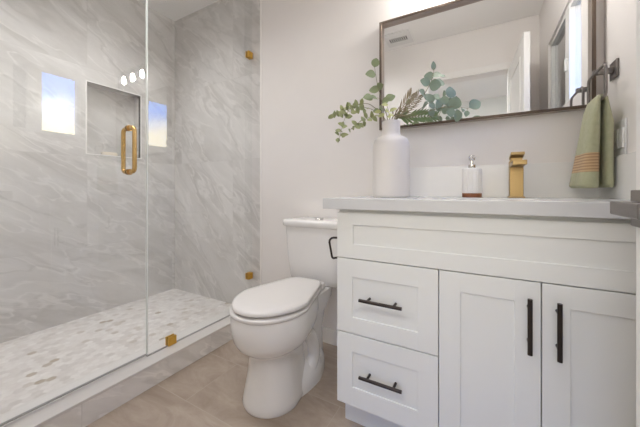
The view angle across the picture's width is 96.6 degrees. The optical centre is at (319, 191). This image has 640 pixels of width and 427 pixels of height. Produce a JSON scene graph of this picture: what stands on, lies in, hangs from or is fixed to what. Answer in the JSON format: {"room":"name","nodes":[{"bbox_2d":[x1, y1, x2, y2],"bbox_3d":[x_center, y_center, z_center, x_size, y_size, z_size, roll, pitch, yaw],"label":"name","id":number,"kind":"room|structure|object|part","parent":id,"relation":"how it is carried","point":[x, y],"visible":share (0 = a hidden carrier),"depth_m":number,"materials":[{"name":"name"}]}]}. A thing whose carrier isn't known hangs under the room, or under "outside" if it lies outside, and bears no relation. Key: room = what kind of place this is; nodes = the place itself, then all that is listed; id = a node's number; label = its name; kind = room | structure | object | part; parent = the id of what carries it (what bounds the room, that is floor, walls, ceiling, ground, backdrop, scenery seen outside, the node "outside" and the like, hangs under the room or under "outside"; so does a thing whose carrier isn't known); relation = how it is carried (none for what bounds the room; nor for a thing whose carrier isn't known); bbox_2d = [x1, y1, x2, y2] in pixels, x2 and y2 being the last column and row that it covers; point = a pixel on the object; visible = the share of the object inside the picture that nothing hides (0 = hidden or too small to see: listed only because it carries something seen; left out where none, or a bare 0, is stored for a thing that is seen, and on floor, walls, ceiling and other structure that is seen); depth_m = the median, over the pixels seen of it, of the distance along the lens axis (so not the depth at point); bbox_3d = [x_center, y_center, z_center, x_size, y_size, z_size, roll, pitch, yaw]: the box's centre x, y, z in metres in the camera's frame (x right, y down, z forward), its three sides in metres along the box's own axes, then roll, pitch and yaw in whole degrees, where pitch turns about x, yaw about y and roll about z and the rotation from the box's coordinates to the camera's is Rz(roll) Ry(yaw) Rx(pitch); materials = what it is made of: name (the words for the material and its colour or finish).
{"room":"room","nodes":[
{"label":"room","id":0,"kind":"room"},
{"bbox_2d":[0,0,174,342],"bbox_3d":[-1.688,-0.224,1.800,0.120,2.470,1.567,0,0,30],"label":"wall","id":1,"kind":"structure","parent":0,"point":[73,224],"depth_m":1.88,"materials":[{"name":"grey stone"}]},
{"bbox_2d":[101,152,117,155],"bbox_3d":[-1.514,-0.266,2.048,0.044,0.024,0.100,0,0,30],"label":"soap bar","id":2,"kind":"object","parent":1,"relation":"on","point":[102,153],"visible":0.78,"depth_m":2.03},
{"bbox_2d":[86,80,140,158],"bbox_3d":[-1.481,-0.494,2.059,0.023,0.494,0.357,0,0,30],"label":"trim","id":3,"kind":"structure","parent":1,"relation":"attached to","point":[86,80],"depth_m":2.03,"materials":[{"name":"white tile"}]},
{"bbox_2d":[0,288,231,414],"bbox_3d":[-1.289,0.923,1.574,0.796,0.175,1.567,0,0,30],"label":"floor","id":4,"kind":"structure","parent":0,"point":[34,365],"depth_m":1.57,"materials":[{"name":"tile"}]},
{"bbox_2d":[137,0,218,20],"bbox_3d":[-0.426,-1.510,1.154,2.952,0.100,1.687,0,0,30],"label":"ceiling","id":5,"kind":"structure","parent":0,"point":[175,10],"depth_m":2.25,"materials":[{"name":"paint"}]},
{"bbox_2d":[86,339,364,426],"bbox_3d":[-0.028,0.961,0.928,2.036,0.100,1.687,0,0,30],"label":"floor","id":6,"kind":"structure","parent":0,"point":[208,392],"depth_m":1.23,"materials":[{"name":"beige tile"}]},
{"bbox_2d":[0,309,231,426],"bbox_3d":[-0.841,0.857,1.389,0.175,0.108,1.447,0,0,30],"label":"shower curb","id":7,"kind":"object","parent":6,"relation":"on","point":[85,405],"visible":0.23,"depth_m":1.24,"materials":[{"name":"grey stone"}]},
{"bbox_2d":[0,0,146,426],"bbox_3d":[-1.012,-0.288,1.083,0.115,2.163,0.686,0,0,30],"label":"shower door","id":8,"kind":"structure","parent":7,"relation":"on","point":[133,129],"depth_m":1.31,"materials":[{"name":"clear glass"}]},
{"bbox_2d":[125,125,131,174],"bbox_3d":[-0.881,-0.189,1.313,0.020,0.229,0.027,0,0,30],"label":"door handle","id":9,"kind":"object","parent":8,"relation":"in","point":[127,128],"depth_m":1.30,"materials":[{"name":"gold metal"}]},
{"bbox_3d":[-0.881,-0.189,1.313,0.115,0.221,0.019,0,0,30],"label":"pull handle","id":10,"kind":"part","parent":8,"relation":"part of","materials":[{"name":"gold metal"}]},
{"bbox_3d":[-1.012,-0.290,1.083,0.010,2.158,0.686,0,0,30],"label":"glass pane","id":11,"kind":"part","parent":8,"relation":"part of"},
{"bbox_2d":[146,0,252,356],"bbox_3d":[-0.663,-0.283,1.698,0.030,2.172,0.727,0,0,30],"label":"shower panel","id":12,"kind":"object","parent":7,"relation":"on","point":[171,339],"visible":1,"depth_m":1.39,"materials":[{"name":"clear glass"}]},
{"bbox_2d":[229,217,337,418],"bbox_3d":[-0.134,0.532,1.402,0.398,0.758,0.702,0,0,30],"label":"toilet","id":13,"kind":"object","parent":6,"relation":"on","point":[277,324],"visible":0.94,"depth_m":1.21,"materials":[{"name":"white ceramic"}]},
{"bbox_3d":[-0.184,0.501,1.313,0.344,0.016,0.497,0,0,30],"label":"seat","id":14,"kind":"part","parent":13,"relation":"part of","materials":[{"name":"white plastic"}]},
{"bbox_3d":[-0.181,0.473,1.318,0.338,0.024,0.495,0,0,30],"label":"lid","id":15,"kind":"part","parent":13,"relation":"part of","materials":[{"name":"white plastic"}]},
{"bbox_3d":[-0.009,0.179,1.622,0.398,0.040,0.197,0,0,30],"label":"tank lid","id":16,"kind":"part","parent":13,"relation":"part of","materials":[{"name":"white ceramic"}]},
{"bbox_3d":[-0.006,0.359,1.628,0.368,0.320,0.183,0,0,30],"label":"tank","id":17,"kind":"part","parent":13,"relation":"part of","materials":[{"name":"white ceramic"}]},
{"bbox_2d":[337,209,635,426],"bbox_3d":[0.576,0.490,1.084,0.890,0.843,0.575,0,0,30],"label":"vanity cabinet","id":18,"kind":"object","parent":6,"relation":"on","point":[444,319],"visible":0.99,"depth_m":0.85,"materials":[{"name":"white paint"}]},
{"bbox_2d":[328,237,336,258],"bbox_3d":[0.070,0.223,1.150,0.060,0.096,0.048,0,0,30],"label":"paper holder","id":19,"kind":"object","parent":18,"relation":"attached to","point":[331,238],"visible":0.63,"depth_m":1.14,"materials":[{"name":"brown metal"}]},
{"bbox_3d":[0.210,0.660,0.984,0.150,0.011,0.041,0,0,30],"label":"drawer pull","id":20,"kind":"part","parent":18,"relation":"part of","materials":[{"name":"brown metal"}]},
{"bbox_3d":[0.210,0.387,0.984,0.150,0.011,0.041,0,0,30],"label":"drawer pull","id":21,"kind":"part","parent":18,"relation":"part of","materials":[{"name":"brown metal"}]},
{"bbox_3d":[0.225,0.662,1.004,0.358,0.266,0.018,0,0,30],"label":"drawer","id":22,"kind":"part","parent":18,"relation":"part of","materials":[{"name":"white paint"}]},
{"bbox_3d":[0.225,0.389,1.004,0.358,0.274,0.018,0,0,30],"label":"drawer","id":23,"kind":"part","parent":18,"relation":"part of","materials":[{"name":"white paint"}]},
{"bbox_2d":[323,196,630,218],"bbox_3d":[0.559,0.089,1.103,0.944,0.125,0.561,0,0,30],"label":"countertop","id":24,"kind":"structure","parent":18,"relation":"on","point":[527,206],"depth_m":0.84,"materials":[{"name":"white stone"}]},
{"bbox_2d":[373,119,409,197],"bbox_3d":[0.313,-0.140,1.254,0.156,0.333,0.156,0,0,30],"label":"vase","id":25,"kind":"object","parent":24,"relation":"on","point":[391,151],"visible":0.95,"depth_m":1.19,"materials":[{"name":"white ceramic"}]},
{"bbox_2d":[328,102,384,118],"bbox_3d":[0.169,-0.243,1.229,0.267,0.274,0.052,0,0,0],"label":"sprig","id":26,"kind":"object","parent":25,"relation":"in","point":[338,113],"visible":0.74,"depth_m":1.23,"materials":[{"name":"green plant"}]},
{"bbox_2d":[335,98,384,141],"bbox_3d":[0.181,-0.248,1.210,0.247,0.283,0.062,0,0,-8],"label":"sprig","id":27,"kind":"object","parent":25,"relation":"in","point":[361,104],"visible":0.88,"depth_m":1.21,"materials":[{"name":"green plant"}]},
{"bbox_2d":[348,111,384,131],"bbox_3d":[0.215,-0.223,1.214,0.187,0.235,0.060,0,0,-10],"label":"sprig","id":28,"kind":"object","parent":25,"relation":"in","point":[358,125],"visible":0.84,"depth_m":1.20,"materials":[{"name":"green plant"}]},
{"bbox_2d":[363,58,394,119],"bbox_3d":[0.256,-0.342,1.230,0.144,0.472,0.053,0,0,0],"label":"eucalyptus sprig","id":29,"kind":"object","parent":25,"relation":"in","point":[375,62],"visible":0.78,"depth_m":1.23,"materials":[{"name":"green plant"}]},
{"bbox_2d":[375,103,396,119],"bbox_3d":[0.285,-0.242,1.218,0.088,0.272,0.055,0,0,-24],"label":"leafy sprig","id":30,"kind":"object","parent":25,"relation":"in","point":[382,104],"visible":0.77,"depth_m":1.22,"materials":[{"name":"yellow plant"}]},
{"bbox_2d":[392,88,416,118],"bbox_3d":[0.363,-0.277,1.228,0.116,0.341,0.030,0,0,15],"label":"frond","id":31,"kind":"object","parent":25,"relation":"in","point":[409,91],"visible":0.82,"depth_m":1.22,"materials":[{"name":"brown plant"}]},
{"bbox_2d":[394,89,421,118],"bbox_3d":[0.389,-0.278,1.253,0.146,0.345,0.008,0,0,0],"label":"frond","id":32,"kind":"object","parent":25,"relation":"in","point":[419,96],"visible":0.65,"depth_m":1.25,"materials":[{"name":"brown plant"}]},
{"bbox_2d":[396,94,439,118],"bbox_3d":[0.396,-0.255,1.198,0.194,0.298,0.065,0,0,30],"label":"eucalyptus sprig","id":33,"kind":"object","parent":25,"relation":"in","point":[430,98],"visible":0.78,"depth_m":1.17,"materials":[{"name":"green plant"}]},
{"bbox_2d":[397,108,439,125],"bbox_3d":[0.419,-0.233,1.237,0.198,0.253,0.020,0,0,6],"label":"frond","id":34,"kind":"object","parent":25,"relation":"in","point":[420,119],"visible":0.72,"depth_m":1.23,"materials":[{"name":"green plant"}]},
{"bbox_2d":[395,61,444,118],"bbox_3d":[0.429,-0.333,1.228,0.225,0.453,0.043,0,0,4],"label":"eucalyptus sprig","id":35,"kind":"object","parent":25,"relation":"in","point":[435,84],"visible":0.77,"depth_m":1.22,"materials":[{"name":"green plant"}]},
{"bbox_3d":[0.415,-0.318,1.235,0.196,0.424,0.016,0,0,9],"label":"stem","id":36,"kind":"part","parent":35,"relation":"part of","materials":[{"name":"plant"}]},
{"bbox_2d":[396,86,480,121],"bbox_3d":[0.494,-0.274,1.208,0.358,0.336,0.039,0,0,10],"label":"eucalyptus sprig","id":37,"kind":"object","parent":25,"relation":"in","point":[455,102],"visible":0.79,"depth_m":1.20,"materials":[{"name":"green plant"}]},
{"bbox_3d":[0.472,-0.248,1.216,0.312,0.284,0.021,0,0,12],"label":"stem","id":38,"kind":"part","parent":37,"relation":"part of","materials":[{"name":"green plant"}]},
{"bbox_2d":[462,155,481,197],"bbox_3d":[0.646,-0.062,1.212,0.075,0.179,0.079,0,0,30],"label":"soap dispenser","id":39,"kind":"object","parent":24,"relation":"on","point":[471,176],"visible":0.99,"depth_m":1.19,"materials":[{"name":"white ceramic"}]},
{"bbox_2d":[462,168,481,192],"bbox_3d":[0.647,-0.044,1.214,0.075,0.106,0.075,0,0,30],"label":"bottle","id":40,"kind":"object","parent":39,"relation":"on","point":[471,177],"depth_m":1.18,"materials":[{"name":"white ceramic"}]},
{"bbox_2d":[417,197,538,199],"bbox_3d":[0.556,0.090,1.041,0.424,0.124,0.284,0,0,30],"label":"sink basin","id":41,"kind":"object","parent":24,"relation":"in","point":[417,197],"depth_m":1.15,"materials":[{"name":"white ceramic"}]},
{"bbox_2d":[507,151,526,197],"bbox_3d":[0.773,-0.063,1.116,0.056,0.179,0.165,0,0,30],"label":"faucet","id":42,"kind":"object","parent":24,"relation":"on","point":[516,164],"visible":1,"depth_m":1.14,"materials":[{"name":"gold metal"}]},
{"bbox_3d":[0.799,0.024,1.162,0.056,0.006,0.060,0,0,30],"label":"plate","id":43,"kind":"part","parent":42,"relation":"part of","materials":[{"name":"gold metal"}]},
{"bbox_3d":[0.788,-0.137,1.143,0.045,0.031,0.096,0,0,30],"label":"handle","id":44,"kind":"part","parent":42,"relation":"part of","materials":[{"name":"gold metal"}]},
{"bbox_3d":[0.766,-0.106,1.103,0.045,0.018,0.135,0,0,30],"label":"spout","id":45,"kind":"part","parent":42,"relation":"part of","materials":[{"name":"gold metal"}]},
{"bbox_3d":[0.496,0.523,0.850,0.258,0.543,0.018,0,0,30],"label":"door","id":46,"kind":"part","parent":18,"relation":"part of","materials":[{"name":"white paint"}]},
{"bbox_3d":[0.572,0.366,0.779,0.011,0.150,0.041,0,0,30],"label":"door pull","id":47,"kind":"part","parent":18,"relation":"part of","materials":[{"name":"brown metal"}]},
{"bbox_3d":[0.626,0.366,0.748,0.011,0.150,0.041,0,0,30],"label":"door pull","id":48,"kind":"part","parent":18,"relation":"part of","materials":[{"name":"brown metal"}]},
{"bbox_3d":[0.727,0.523,0.719,0.268,0.543,0.018,0,0,30],"label":"door","id":49,"kind":"part","parent":18,"relation":"part of","materials":[{"name":"white paint"}]},
{"bbox_2d":[175,0,603,329],"bbox_3d":[-0.040,-0.224,1.835,2.952,2.470,0.120,0,0,30],"label":"wall","id":50,"kind":"structure","parent":0,"point":[317,55],"depth_m":1.90,"materials":[{"name":"white paint"}]},
{"bbox_2d":[260,0,260,284],"bbox_3d":[-0.408,-0.274,1.977,0.008,2.370,0.016,0,0,30],"label":"trim","id":51,"kind":"structure","parent":50,"relation":"attached to","point":[260,0],"depth_m":1.97,"materials":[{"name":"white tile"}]},
{"bbox_2d":[322,326,336,345],"bbox_3d":[-0.035,0.866,1.756,0.858,0.090,0.013,0,0,30],"label":"baseboard","id":52,"kind":"structure","parent":50,"relation":"attached to","point":[329,335],"depth_m":1.70,"materials":[{"name":"white paint"}]},
{"bbox_2d":[379,0,595,130],"bbox_3d":[0.700,-0.614,1.326,0.861,0.576,0.034,0,0,30],"label":"wall mirror","id":53,"kind":"object","parent":50,"relation":"attached to","point":[517,58],"visible":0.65,"depth_m":1.29,"materials":[{"name":"clear mirror"}]},
{"bbox_2d":[410,162,598,197],"bbox_3d":[0.703,-0.045,1.332,0.920,0.144,0.020,0,0,30],"label":"backsplash","id":54,"kind":"structure","parent":50,"relation":"attached to","point":[541,180],"depth_m":1.26,"materials":[{"name":"white stone"}]},
{"bbox_2d":[569,94,613,187],"bbox_3d":[0.981,-0.173,1.035,0.104,0.324,0.155,0,0,30],"label":"hand towel","id":55,"kind":"object","parent":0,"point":[593,166],"visible":0.98,"depth_m":0.98,"materials":[{"name":"green fabric"}]},
{"bbox_2d":[604,0,635,156],"bbox_3d":[0.776,-0.274,0.403,0.120,2.370,1.567,0,0,30],"label":"wall","id":56,"kind":"structure","parent":0,"point":[619,15],"depth_m":0.96,"materials":[{"name":"white paint"}]},
{"bbox_2d":[587,58,618,103],"bbox_3d":[1.018,-0.388,1.015,0.062,0.151,0.189,0,0,30],"label":"towel ring","id":57,"kind":"object","parent":56,"relation":"attached to","point":[613,70],"visible":0.83,"depth_m":1.01,"materials":[{"name":"black metal"}]},
{"bbox_3d":[1.024,-0.432,1.031,0.056,0.018,0.018,0,0,30],"label":"post","id":58,"kind":"part","parent":57,"relation":"part of","materials":[{"name":"metal"}]},
{"bbox_3d":[1.050,-0.432,1.017,0.008,0.062,0.062,0,0,30],"label":"wall plate","id":59,"kind":"part","parent":57,"relation":"part of","materials":[{"name":"black metal"}]},
{"bbox_2d":[599,152,635,199],"bbox_3d":[0.958,-0.045,0.867,0.018,0.144,0.536,0,0,30],"label":"side splash","id":60,"kind":"object","parent":56,"relation":"attached to","point":[624,165],"visible":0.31,"depth_m":0.92,"materials":[{"name":"white stone"}]},
{"bbox_2d":[614,118,626,156],"bbox_3d":[1.024,-0.179,0.974,0.010,0.124,0.088,0,0,30],"label":"light switch","id":61,"kind":"object","parent":56,"relation":"attached to","point":[620,133],"visible":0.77,"depth_m":0.96,"materials":[{"name":"white plastic"}]},
{"bbox_3d":[-0.813,-0.274,0.472,2.712,2.370,0.120,0,0,30],"label":"wall","id":62,"kind":"structure","parent":0,"visible":0},
{"bbox_2d":[610,0,639,426],"bbox_3d":[0.420,-0.072,0.227,0.120,1.943,0.643,0,0,30],"label":"door","id":63,"kind":"structure","parent":62,"relation":"in","point":[630,209],"depth_m":0.50,"materials":[{"name":"white paint"}]},
{"bbox_3d":[0.540,0.030,0.437,0.113,0.064,0.147,0,0,33],"label":"lever handle","id":64,"kind":"part","parent":63,"relation":"part of","materials":[{"name":"grey metal"}]}
]}

